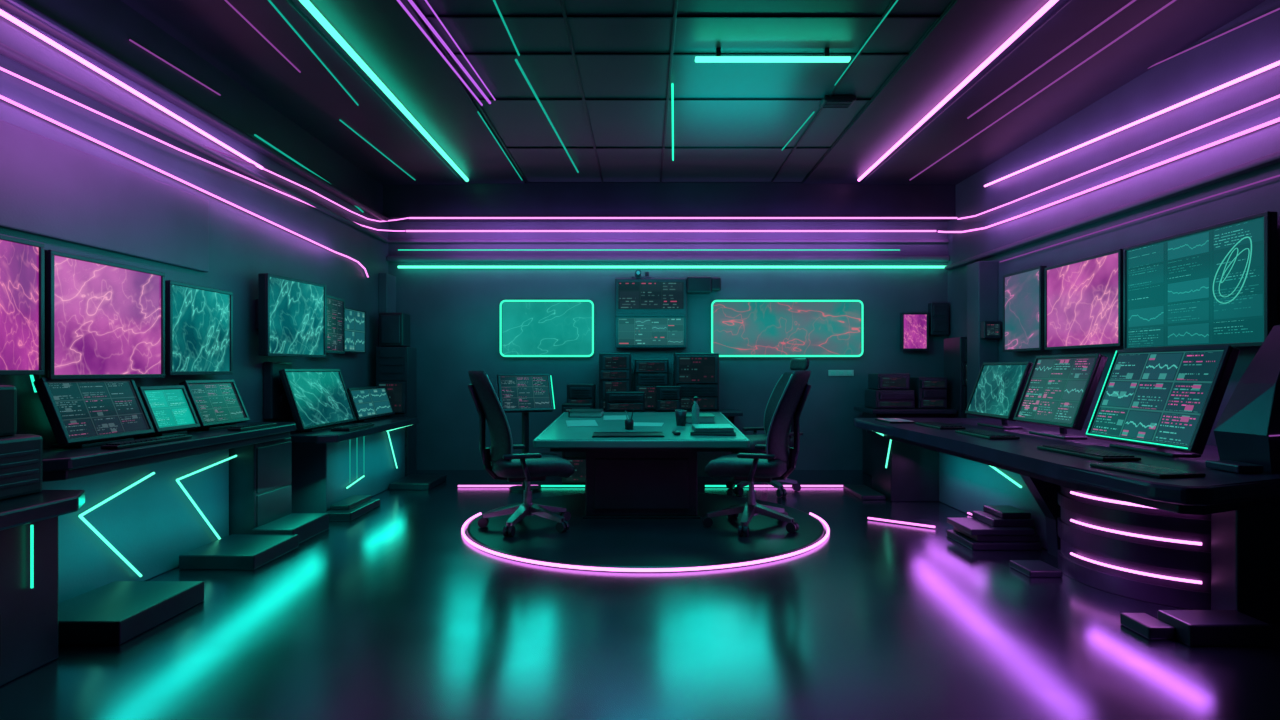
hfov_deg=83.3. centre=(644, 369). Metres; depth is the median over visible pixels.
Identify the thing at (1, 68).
light strip
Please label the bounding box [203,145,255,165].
light strip
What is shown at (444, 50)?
trim
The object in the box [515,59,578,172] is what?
light strip
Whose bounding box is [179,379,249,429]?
screen
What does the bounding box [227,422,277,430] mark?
keyboard
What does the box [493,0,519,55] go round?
light strip
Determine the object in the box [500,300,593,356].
wall display
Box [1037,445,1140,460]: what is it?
keyboard
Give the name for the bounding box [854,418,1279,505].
countertop
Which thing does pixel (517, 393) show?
screen
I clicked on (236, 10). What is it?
light strip
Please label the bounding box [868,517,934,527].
light strip
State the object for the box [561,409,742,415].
countertop
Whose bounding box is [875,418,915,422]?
tablet
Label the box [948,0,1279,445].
wall
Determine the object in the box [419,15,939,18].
trim
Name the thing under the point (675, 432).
computer mouse
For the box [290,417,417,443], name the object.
countertop
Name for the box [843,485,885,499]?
plinth
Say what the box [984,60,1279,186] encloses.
light strip
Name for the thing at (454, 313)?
wall
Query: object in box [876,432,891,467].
light
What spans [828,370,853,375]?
switch plate
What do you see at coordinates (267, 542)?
plinth
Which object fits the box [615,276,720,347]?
control display
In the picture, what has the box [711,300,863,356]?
wall display
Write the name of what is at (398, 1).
light strip
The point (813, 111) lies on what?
light strip
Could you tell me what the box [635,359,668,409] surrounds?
equipment rack
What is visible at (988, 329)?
control box
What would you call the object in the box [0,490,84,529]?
countertop
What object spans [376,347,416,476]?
storage cabinet
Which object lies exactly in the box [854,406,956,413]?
countertop
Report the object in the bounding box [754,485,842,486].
light strip
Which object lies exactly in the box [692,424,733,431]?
book
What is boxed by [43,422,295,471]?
countertop
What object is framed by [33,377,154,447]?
screen
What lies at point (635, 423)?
paper sheet
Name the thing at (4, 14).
light strip
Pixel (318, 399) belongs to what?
screen
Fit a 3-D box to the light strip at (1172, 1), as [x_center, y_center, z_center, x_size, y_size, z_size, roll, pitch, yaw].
[3.811,-2.695,7.626,0.018,0.018,5.174,0,0,-1]
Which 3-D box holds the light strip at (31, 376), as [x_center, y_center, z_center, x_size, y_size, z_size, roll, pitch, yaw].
[-3.800,0.069,4.471,0.016,0.142,0.059,0,0,0]
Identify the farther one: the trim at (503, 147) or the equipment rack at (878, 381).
the equipment rack at (878, 381)
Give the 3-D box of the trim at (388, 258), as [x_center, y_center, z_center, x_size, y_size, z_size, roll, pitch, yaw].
[0.345,-1.660,10.750,8.390,0.080,0.100,0,0,0]
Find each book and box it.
[569,409,603,416]
[686,413,714,422]
[690,427,735,435]
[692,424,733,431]
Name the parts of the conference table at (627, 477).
under frame, panel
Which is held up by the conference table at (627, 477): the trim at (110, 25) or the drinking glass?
the drinking glass
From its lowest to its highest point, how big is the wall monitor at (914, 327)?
0.560 m
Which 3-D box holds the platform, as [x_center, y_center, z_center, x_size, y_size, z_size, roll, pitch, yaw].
[0.005,1.484,7.043,3.506,0.031,3.453,0,0,0]
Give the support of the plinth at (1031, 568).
on the floor
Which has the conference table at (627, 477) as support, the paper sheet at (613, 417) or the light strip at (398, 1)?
the paper sheet at (613, 417)
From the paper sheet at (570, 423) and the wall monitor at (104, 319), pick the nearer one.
the wall monitor at (104, 319)
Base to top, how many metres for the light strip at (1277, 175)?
0.023 m
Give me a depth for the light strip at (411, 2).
6.00 m
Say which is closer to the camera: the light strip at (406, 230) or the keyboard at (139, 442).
the keyboard at (139, 442)
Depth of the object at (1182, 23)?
6.67 m
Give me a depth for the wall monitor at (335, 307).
8.47 m
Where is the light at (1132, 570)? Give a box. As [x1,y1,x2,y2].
[1070,552,1201,583]
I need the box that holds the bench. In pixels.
[561,409,742,476]
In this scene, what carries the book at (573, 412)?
on the conference table at (627, 477)
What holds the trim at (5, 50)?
attached to the wall at (243, 245)
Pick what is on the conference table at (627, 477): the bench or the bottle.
the bottle
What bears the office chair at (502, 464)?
on the platform
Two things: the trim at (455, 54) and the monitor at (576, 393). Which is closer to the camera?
the trim at (455, 54)
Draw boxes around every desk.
[0,490,84,685]
[42,422,295,603]
[290,417,417,512]
[854,406,956,475]
[854,418,1279,624]
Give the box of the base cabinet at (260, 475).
[229,437,291,534]
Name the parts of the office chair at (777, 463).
leg, seat, leg, armrest, leg, armrest, leg, backrest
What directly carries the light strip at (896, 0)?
attached to the ceiling
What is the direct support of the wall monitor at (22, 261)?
attached to the wall at (243, 245)
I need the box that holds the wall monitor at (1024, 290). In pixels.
[1003,266,1046,351]
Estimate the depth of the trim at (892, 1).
7.01 m
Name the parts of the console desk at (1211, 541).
modesty panel, leg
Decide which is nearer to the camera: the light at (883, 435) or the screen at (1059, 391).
the screen at (1059, 391)
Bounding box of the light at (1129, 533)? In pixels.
[1070,519,1201,545]
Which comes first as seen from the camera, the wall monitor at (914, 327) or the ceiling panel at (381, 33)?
the ceiling panel at (381, 33)
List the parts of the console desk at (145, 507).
panel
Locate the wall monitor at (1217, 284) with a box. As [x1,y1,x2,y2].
[1123,211,1277,349]
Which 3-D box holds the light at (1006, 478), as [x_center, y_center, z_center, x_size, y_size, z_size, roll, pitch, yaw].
[3.330,0.946,6.810,0.022,0.203,0.871,0,0,0]
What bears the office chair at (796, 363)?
on the floor
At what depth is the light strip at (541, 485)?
9.18 m
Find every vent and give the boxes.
[0,449,38,488]
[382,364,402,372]
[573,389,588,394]
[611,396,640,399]
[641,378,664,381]
[681,387,714,387]
[819,96,855,107]
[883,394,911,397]
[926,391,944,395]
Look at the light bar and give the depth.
6.13 m
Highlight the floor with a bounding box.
[0,470,1279,719]
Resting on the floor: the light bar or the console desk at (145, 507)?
the console desk at (145, 507)
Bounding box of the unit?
[562,403,593,483]
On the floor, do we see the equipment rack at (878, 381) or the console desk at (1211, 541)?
the console desk at (1211, 541)
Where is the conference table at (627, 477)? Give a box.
[533,412,749,517]
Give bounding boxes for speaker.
[379,313,409,346]
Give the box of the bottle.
[692,397,698,423]
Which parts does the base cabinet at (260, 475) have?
drawer, drawer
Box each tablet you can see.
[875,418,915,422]
[1090,462,1205,477]
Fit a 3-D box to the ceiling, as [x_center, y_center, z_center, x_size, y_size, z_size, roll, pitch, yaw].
[0.345,-2.800,4.500,8.790,0.100,13.000,0,0,0]
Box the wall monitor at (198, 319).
[165,280,232,374]
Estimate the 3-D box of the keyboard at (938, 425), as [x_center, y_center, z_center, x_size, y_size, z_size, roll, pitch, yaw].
[3.100,0.583,7.600,0.260,0.031,0.700,0,0,0]
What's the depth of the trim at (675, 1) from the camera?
6.70 m
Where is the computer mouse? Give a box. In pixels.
[672,430,680,434]
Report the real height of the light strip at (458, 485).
0.026 m
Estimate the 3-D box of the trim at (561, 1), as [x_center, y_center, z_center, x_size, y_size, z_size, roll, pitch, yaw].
[-0.620,-2.741,7.550,0.028,0.018,5.900,0,0,0]
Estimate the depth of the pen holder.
7.69 m
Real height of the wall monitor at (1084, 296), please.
0.900 m
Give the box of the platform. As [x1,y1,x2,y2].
[461,493,829,571]
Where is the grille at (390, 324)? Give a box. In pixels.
[381,315,399,342]
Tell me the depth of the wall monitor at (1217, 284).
5.66 m
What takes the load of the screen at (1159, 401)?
on the console desk at (1211, 541)
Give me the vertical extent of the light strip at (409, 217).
0.026 m
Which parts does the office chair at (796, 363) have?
leg, armrest, seat, leg, backrest, leg, armrest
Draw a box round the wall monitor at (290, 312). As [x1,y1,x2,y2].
[256,273,325,357]
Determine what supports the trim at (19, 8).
attached to the wall at (243, 245)
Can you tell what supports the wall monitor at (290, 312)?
attached to the wall at (243, 245)
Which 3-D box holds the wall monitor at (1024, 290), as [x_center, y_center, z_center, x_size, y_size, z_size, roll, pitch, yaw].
[4.449,-0.690,8.412,0.123,0.940,0.846,0,0,0]
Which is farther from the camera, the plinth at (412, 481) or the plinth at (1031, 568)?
the plinth at (412, 481)
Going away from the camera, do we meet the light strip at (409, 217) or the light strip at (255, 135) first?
the light strip at (255, 135)
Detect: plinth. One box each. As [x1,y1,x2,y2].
[58,581,203,644]
[179,513,328,569]
[325,495,379,520]
[389,474,445,489]
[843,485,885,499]
[947,505,1041,549]
[1010,560,1062,576]
[1120,610,1271,645]
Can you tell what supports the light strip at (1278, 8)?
attached to the wall at (1253, 46)
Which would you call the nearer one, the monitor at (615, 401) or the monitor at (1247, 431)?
the monitor at (1247, 431)
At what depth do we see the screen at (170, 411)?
5.50 m
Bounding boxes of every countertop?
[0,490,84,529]
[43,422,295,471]
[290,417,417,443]
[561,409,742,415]
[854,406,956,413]
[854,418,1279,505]
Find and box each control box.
[928,303,948,334]
[980,321,1000,338]
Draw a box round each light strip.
[0,9,262,168]
[0,67,404,231]
[0,95,368,276]
[30,375,36,391]
[129,39,220,95]
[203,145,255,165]
[224,0,300,72]
[254,134,363,212]
[263,168,407,221]
[268,0,358,105]
[299,0,468,181]
[339,120,414,179]
[397,0,482,105]
[398,266,944,267]
[406,230,935,231]
[408,0,490,103]
[409,217,956,218]
[425,0,494,99]
[458,485,515,486]
[477,111,521,179]
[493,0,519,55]
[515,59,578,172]
[541,485,584,486]
[671,83,673,160]
[705,485,748,486]
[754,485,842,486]
[782,111,814,149]
[835,0,897,84]
[858,0,1058,180]
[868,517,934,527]
[910,0,1175,179]
[938,117,1279,232]
[957,95,1279,219]
[967,0,1135,118]
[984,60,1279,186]
[1000,175,1279,261]
[1149,8,1279,67]
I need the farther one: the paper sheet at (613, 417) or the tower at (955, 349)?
the tower at (955, 349)
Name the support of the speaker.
on the storage cabinet at (396, 367)
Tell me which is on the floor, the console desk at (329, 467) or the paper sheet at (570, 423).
the console desk at (329, 467)
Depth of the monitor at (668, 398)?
9.92 m
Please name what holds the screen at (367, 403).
on the console desk at (329, 467)
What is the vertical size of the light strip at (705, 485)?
0.024 m
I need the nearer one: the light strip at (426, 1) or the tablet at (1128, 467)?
the tablet at (1128, 467)
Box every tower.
[0,385,42,499]
[944,337,966,417]
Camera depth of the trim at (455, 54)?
6.24 m
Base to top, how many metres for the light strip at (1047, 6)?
0.044 m
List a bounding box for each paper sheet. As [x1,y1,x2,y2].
[566,420,597,426]
[603,415,628,419]
[634,422,663,426]
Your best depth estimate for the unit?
9.49 m
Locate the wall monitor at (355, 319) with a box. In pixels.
[345,307,365,352]
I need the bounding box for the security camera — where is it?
[631,270,651,277]
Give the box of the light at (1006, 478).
[990,466,1021,487]
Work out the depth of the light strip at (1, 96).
5.56 m
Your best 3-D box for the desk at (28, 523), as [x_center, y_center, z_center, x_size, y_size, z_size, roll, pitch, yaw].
[-3.355,1.070,3.380,0.950,0.860,0.960,0,0,0]
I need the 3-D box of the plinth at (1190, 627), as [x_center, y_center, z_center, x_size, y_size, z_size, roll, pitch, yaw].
[3.100,1.440,4.075,0.600,0.120,0.350,0,0,0]
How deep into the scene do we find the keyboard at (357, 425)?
7.74 m
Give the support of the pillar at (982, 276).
attached to the wall at (1253, 46)
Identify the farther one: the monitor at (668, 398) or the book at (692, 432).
the monitor at (668, 398)
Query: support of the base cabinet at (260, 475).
on the floor
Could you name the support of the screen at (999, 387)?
on the console desk at (1211, 541)
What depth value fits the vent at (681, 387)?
10.15 m
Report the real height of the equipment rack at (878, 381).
0.225 m
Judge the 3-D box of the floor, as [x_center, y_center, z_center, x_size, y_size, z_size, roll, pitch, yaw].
[0.345,1.550,4.500,8.790,0.100,13.000,0,0,0]
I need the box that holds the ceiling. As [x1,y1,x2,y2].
[416,0,951,181]
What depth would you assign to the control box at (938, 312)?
10.66 m
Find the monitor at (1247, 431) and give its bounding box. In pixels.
[1205,325,1279,472]
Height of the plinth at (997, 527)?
0.280 m
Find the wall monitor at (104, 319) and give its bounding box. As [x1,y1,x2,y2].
[39,250,164,379]
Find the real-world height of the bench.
0.920 m
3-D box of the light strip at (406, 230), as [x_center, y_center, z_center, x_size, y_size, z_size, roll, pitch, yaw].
[0.389,-2.079,10.770,7.928,0.028,0.028,0,0,0]
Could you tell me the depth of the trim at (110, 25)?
6.18 m
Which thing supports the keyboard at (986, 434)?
on the console desk at (1211, 541)
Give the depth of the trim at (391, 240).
10.75 m
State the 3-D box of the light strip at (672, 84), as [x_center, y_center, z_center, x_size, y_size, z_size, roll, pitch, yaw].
[0.309,-2.695,8.012,0.022,0.022,2.458,0,0,2]
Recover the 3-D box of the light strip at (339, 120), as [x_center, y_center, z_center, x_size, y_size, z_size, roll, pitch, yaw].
[-3.275,-2.695,8.987,0.016,0.016,2.451,0,0,1]
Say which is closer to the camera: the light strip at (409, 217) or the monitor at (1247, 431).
the monitor at (1247, 431)
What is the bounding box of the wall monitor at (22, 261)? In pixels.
[0,234,44,374]
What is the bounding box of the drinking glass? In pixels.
[675,410,686,425]
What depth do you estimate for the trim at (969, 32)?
6.67 m
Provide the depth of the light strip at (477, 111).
8.51 m
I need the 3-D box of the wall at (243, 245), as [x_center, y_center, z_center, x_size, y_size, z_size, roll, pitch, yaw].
[-3.900,-0.625,4.450,0.100,4.250,12.900,0,0,0]
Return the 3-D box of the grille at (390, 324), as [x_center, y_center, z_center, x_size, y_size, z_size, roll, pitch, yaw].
[-3.530,-0.565,9.995,0.260,0.390,0.020,0,0,0]
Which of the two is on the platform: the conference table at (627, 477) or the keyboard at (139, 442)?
the conference table at (627, 477)
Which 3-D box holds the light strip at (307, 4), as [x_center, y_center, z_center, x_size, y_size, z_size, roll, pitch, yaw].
[-2.505,-2.695,7.626,0.056,0.056,5.173,0,0,0]
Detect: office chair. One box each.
[468,371,574,536]
[702,371,810,535]
[726,358,809,496]
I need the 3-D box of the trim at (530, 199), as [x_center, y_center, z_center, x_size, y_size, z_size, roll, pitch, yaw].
[0.345,-2.485,10.660,8.390,0.530,0.280,0,0,0]
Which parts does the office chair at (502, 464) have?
backrest, leg, armrest, leg, armrest, seat, leg, leg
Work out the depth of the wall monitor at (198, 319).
5.97 m
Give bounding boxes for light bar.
[695,48,850,62]
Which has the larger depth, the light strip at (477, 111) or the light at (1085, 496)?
the light strip at (477, 111)
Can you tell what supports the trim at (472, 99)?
attached to the ceiling
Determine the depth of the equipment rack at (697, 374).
10.17 m
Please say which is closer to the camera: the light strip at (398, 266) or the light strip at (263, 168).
the light strip at (263, 168)
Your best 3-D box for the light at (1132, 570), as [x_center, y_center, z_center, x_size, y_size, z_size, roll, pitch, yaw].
[3.212,1.320,4.796,0.131,0.020,0.819,0,0,-29]
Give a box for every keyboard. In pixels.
[101,434,191,448]
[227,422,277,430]
[331,423,373,430]
[914,422,965,428]
[955,429,1019,438]
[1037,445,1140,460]
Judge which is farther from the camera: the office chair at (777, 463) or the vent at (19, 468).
the office chair at (777, 463)
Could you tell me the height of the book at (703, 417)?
0.099 m
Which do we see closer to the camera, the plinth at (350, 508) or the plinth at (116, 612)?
the plinth at (116, 612)
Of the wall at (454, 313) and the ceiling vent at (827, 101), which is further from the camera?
the wall at (454, 313)
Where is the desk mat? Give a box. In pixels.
[592,432,664,436]
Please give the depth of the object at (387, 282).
10.43 m
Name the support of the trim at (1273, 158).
attached to the wall at (1253, 46)
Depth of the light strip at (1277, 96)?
6.46 m
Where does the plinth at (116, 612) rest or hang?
on the floor
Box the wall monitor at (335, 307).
[326,295,344,353]
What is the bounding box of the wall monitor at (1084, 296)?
[1045,249,1122,349]
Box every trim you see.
[0,0,388,221]
[0,42,389,242]
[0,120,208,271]
[22,0,382,213]
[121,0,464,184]
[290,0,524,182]
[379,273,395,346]
[383,182,954,221]
[386,256,949,261]
[388,239,948,242]
[412,0,527,182]
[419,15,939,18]
[443,53,908,55]
[472,99,870,100]
[503,147,829,148]
[559,0,602,182]
[660,0,677,182]
[771,0,895,182]
[802,0,955,182]
[803,0,1067,182]
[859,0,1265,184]
[944,151,1279,269]
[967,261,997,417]
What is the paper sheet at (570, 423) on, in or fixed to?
on the conference table at (627, 477)
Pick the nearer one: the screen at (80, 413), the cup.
the screen at (80, 413)
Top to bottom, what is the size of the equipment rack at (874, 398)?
0.255 m
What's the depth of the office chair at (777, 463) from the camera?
6.50 m
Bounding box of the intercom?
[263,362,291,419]
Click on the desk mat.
(595, 434)
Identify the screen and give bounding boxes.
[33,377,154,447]
[138,385,199,436]
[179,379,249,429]
[279,369,355,431]
[346,386,394,421]
[497,374,554,491]
[965,362,1032,428]
[1013,354,1107,438]
[1085,345,1239,456]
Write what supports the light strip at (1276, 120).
attached to the wall at (1253, 46)
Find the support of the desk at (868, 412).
on the floor
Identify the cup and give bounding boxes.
[625,419,633,429]
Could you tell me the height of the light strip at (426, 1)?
0.014 m
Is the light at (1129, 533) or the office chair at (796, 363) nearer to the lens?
the light at (1129, 533)
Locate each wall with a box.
[0,7,387,448]
[388,222,947,469]
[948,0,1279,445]
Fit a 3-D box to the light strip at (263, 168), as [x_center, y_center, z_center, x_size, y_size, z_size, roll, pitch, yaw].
[-3.635,-2.112,8.899,0.378,0.218,3.379,0,0,0]
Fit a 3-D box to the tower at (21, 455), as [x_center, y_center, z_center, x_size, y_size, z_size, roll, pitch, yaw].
[-3.480,0.309,3.570,0.700,0.658,0.540,0,0,0]
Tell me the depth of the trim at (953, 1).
6.75 m
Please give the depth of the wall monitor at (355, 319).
9.23 m
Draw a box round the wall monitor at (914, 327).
[900,313,928,350]
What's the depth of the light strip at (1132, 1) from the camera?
6.13 m
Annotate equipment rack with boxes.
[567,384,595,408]
[599,353,630,410]
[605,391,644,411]
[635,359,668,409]
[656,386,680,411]
[674,353,718,410]
[865,389,914,407]
[868,373,909,389]
[909,377,946,407]
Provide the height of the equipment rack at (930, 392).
0.435 m
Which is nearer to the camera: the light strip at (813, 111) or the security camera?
the light strip at (813, 111)
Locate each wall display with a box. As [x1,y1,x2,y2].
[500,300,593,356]
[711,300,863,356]
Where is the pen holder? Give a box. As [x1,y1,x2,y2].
[625,409,633,429]

